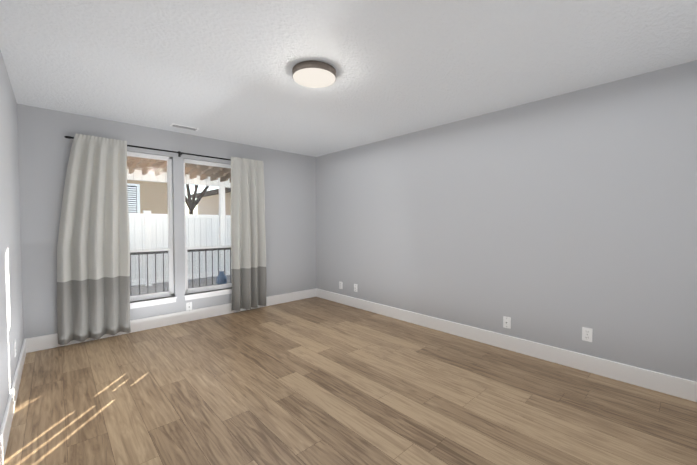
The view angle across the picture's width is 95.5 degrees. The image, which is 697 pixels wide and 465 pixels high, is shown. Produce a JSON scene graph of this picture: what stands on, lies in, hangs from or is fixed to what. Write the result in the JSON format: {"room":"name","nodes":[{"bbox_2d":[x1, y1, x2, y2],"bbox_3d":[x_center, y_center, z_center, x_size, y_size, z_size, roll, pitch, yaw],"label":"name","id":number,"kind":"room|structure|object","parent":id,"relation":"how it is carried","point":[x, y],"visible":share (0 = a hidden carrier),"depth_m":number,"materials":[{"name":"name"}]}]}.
{"room":"empty bedroom","nodes":[
{"label":"empty bedroom","id":0,"kind":"room"},
{"bbox_2d":[0,50,23,427],"bbox_3d":[-1.505,0.028,1.120,0.200,2.440,5.200,-1,2,-43],"label":"wall","id":1,"kind":"structure","parent":0,"point":[11,314],"depth_m":2.29,"materials":[{"name":"grey paint"}]},
{"bbox_2d":[0,338,27,464],"bbox_3d":[-1.493,1.171,1.297,0.024,0.145,5.004,-1,2,-43],"label":"baseboard","id":2,"kind":"structure","parent":1,"relation":"attached to","point":[5,428],"depth_m":2.07,"materials":[{"name":"white"}]},
{"bbox_2d":[14,340,15,356],"bbox_3d":[-2.560,0.890,2.430,0.008,0.116,0.072,-1,2,-43],"label":"electrical outlet","id":3,"kind":"object","parent":1,"relation":"attached to","point":[15,348],"visible":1,"depth_m":2.41,"materials":[{"name":"white plastic"}]},
{"bbox_2d":[17,104,315,338],"bbox_3d":[-1.954,-0.062,4.390,4.000,2.440,0.200,-1,2,-43],"label":"wall","id":4,"kind":"structure","parent":0,"point":[44,146],"depth_m":3.88,"materials":[{"name":"grey paint"}]},
{"bbox_2d":[64,136,230,160],"bbox_3d":[-2.124,-1.000,4.000,2.189,0.070,0.101,-1,2,-43],"label":"curtain rod","id":5,"kind":"object","parent":4,"relation":"attached to","point":[178,152],"visible":0.62,"depth_m":3.91,"materials":[{"name":"black metal"}]},
{"bbox_2d":[57,133,130,344],"bbox_3d":[-2.731,0.056,3.399,0.620,2.168,0.145,-1,2,-43],"label":"curtain","id":6,"kind":"object","parent":5,"relation":"hanging from","point":[93,272],"visible":1,"depth_m":3.39,"materials":[{"name":"beige fabric"}]},
{"bbox_2d":[231,157,265,310],"bbox_3d":[-1.447,0.023,4.599,0.545,2.168,0.138,-1,2,-43],"label":"curtain","id":7,"kind":"object","parent":5,"relation":"hanging from","point":[248,253],"visible":1,"depth_m":4.58,"materials":[{"name":"beige fabric"}]},
{"bbox_2d":[127,151,176,308],"bbox_3d":[-2.513,-0.032,3.811,0.752,1.852,0.157,-1,2,-43],"label":"window","id":8,"kind":"structure","parent":4,"relation":"in","point":[149,296],"depth_m":3.98,"materials":[{"name":"white plastic"}]},
{"bbox_2d":[28,288,315,352],"bbox_3d":[-1.882,1.087,4.338,3.540,0.145,0.020,-1,2,-43],"label":"baseboard","id":9,"kind":"structure","parent":4,"relation":"attached to","point":[49,341],"depth_m":4.03,"materials":[{"name":"white wood"}]},
{"bbox_2d":[186,302,191,310],"bbox_3d":[-2.088,0.975,4.146,0.072,0.116,0.016,-1,2,-43],"label":"electrical outlet","id":10,"kind":"object","parent":4,"relation":"attached to","point":[188,305],"visible":1,"depth_m":4.14,"materials":[{"name":"white plastic"}]},
{"bbox_2d":[183,159,231,300],"bbox_3d":[-1.899,-0.048,4.382,0.752,1.852,0.157,-1,2,-43],"label":"window","id":11,"kind":"structure","parent":4,"relation":"in","point":[205,294],"depth_m":4.34,"materials":[{"name":"white plastic"}]},
{"bbox_3d":[-2.362,0.866,4.289,1.761,0.070,0.170,-1,2,-43],"label":"sill ledge","id":12,"kind":"object","parent":4,"relation":"attached to","visible":0},
{"bbox_2d":[216,271,226,284],"bbox_3d":[-1.894,0.702,4.720,0.150,0.235,0.150,-1,2,-43],"label":"vase","id":13,"kind":"object","parent":12,"relation":"on","point":[221,277],"depth_m":4.67,"materials":[{"name":"blue ceramic"}]},
{"bbox_2d":[0,0,696,156],"bbox_3d":[-0.183,-1.289,2.452,4.000,0.120,5.400,-1,2,-43],"label":"ceiling","id":14,"kind":"structure","parent":0,"point":[218,69],"depth_m":2.21,"materials":[{"name":"white paint"}]},
{"bbox_2d":[169,123,198,130],"bbox_3d":[-1.967,-1.261,3.798,0.300,0.010,0.110,-1,2,-43],"label":"ceiling vent","id":15,"kind":"object","parent":14,"relation":"in","point":[184,127],"visible":0.96,"depth_m":3.78,"materials":[{"name":"white metal"}]},
{"bbox_2d":[292,61,335,87],"bbox_3d":[-0.260,-1.195,2.411,0.332,0.065,0.332,-1,2,-43],"label":"ceiling light","id":16,"kind":"object","parent":14,"relation":"attached to","point":[315,74],"visible":1,"depth_m":2.34,"materials":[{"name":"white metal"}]},
{"bbox_2d":[3,297,696,464],"bbox_3d":[-0.183,1.270,2.523,4.000,0.120,5.400,-1,2,-43],"label":"floor","id":17,"kind":"structure","parent":0,"point":[314,381],"depth_m":2.26,"materials":[{"name":"brown wood"}]},
{"bbox_2d":[316,60,696,381],"bbox_3d":[1.276,-0.043,3.708,0.200,2.440,5.200,-1,2,-43],"label":"wall","id":18,"kind":"structure","parent":0,"point":[560,221],"depth_m":2.96,"materials":[{"name":"grey paint"}]},
{"bbox_2d":[316,288,696,401],"bbox_3d":[1.130,1.104,3.741,0.020,0.145,5.000,-1,2,-43],"label":"baseboard","id":19,"kind":"structure","parent":18,"relation":"attached to","point":[664,383],"depth_m":2.97,"materials":[{"name":"white wood"}]},
{"bbox_2d":[503,316,510,328],"bbox_3d":[1.610,0.916,3.218,0.016,0.116,0.072,-1,2,-43],"label":"electrical outlet","id":20,"kind":"object","parent":18,"relation":"attached to","point":[506,322],"visible":1,"depth_m":3.21,"materials":[{"name":"white plastic"}]},
{"bbox_2d":[582,327,592,341],"bbox_3d":[2.064,0.882,2.735,0.008,0.116,0.072,-1,2,-43],"label":"electrical outlet","id":21,"kind":"object","parent":18,"relation":"attached to","point":[587,333],"visible":1,"depth_m":2.73,"materials":[{"name":"white plastic"}]},
{"label":"outside","id":22,"kind":"structure","parent":0,"visible":0},
{"bbox_2d":[130,275,231,295],"bbox_3d":[-14.265,1.069,20.291,60.000,0.200,39.800,-1,2,-43],"label":"ground","id":23,"kind":"structure","parent":22,"point":[136,292],"depth_m":7.84,"materials":[{"name":"concrete"}]},
{"bbox_2d":[127,162,167,213],"bbox_3d":[-12.539,-1.553,11.097,10.900,5.550,6.300,-1,2,-43],"label":"house","id":24,"kind":"structure","parent":23,"relation":"on","point":[156,195],"depth_m":11.95,"materials":[{"name":"beige"}]},
{"bbox_2d":[127,156,230,275],"bbox_3d":[-3.382,-0.155,5.627,8.400,3.059,3.560,-1,2,-43],"label":"pergola roof","id":25,"kind":"structure","parent":23,"relation":"on","point":[148,171],"depth_m":7.15,"materials":[{"name":"brown wood"}]},
{"bbox_2d":[129,211,231,285],"bbox_3d":[-4.844,0.387,7.889,15.080,1.850,0.160,-1,2,-43],"label":"fence","id":26,"kind":"object","parent":23,"relation":"on","point":[193,221],"depth_m":8.04,"materials":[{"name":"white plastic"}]},
{"bbox_2d":[130,247,230,295],"bbox_3d":[-2.748,0.832,4.973,7.044,1.120,0.044,-1,2,-43],"label":"railing","id":27,"kind":"object","parent":23,"relation":"on","point":[160,252],"depth_m":5.10,"materials":[{"name":"grey metal"}]},
{"bbox_2d":[185,184,209,213],"bbox_3d":[-8.529,-2.776,16.587,2.711,7.702,3.694,-1,2,-43],"label":"tree","id":28,"kind":"object","parent":23,"relation":"on","point":[189,202],"depth_m":16.34,"materials":[{"name":"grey plant"}]},
{"bbox_2d":[191,187,230,214],"bbox_3d":[-5.947,-0.811,21.358,6.900,3.500,6.100,-1,2,-43],"label":"house","id":29,"kind":"structure","parent":23,"relation":"on","point":[203,204],"depth_m":19.04,"materials":[{"name":"beige paint"}]}
]}

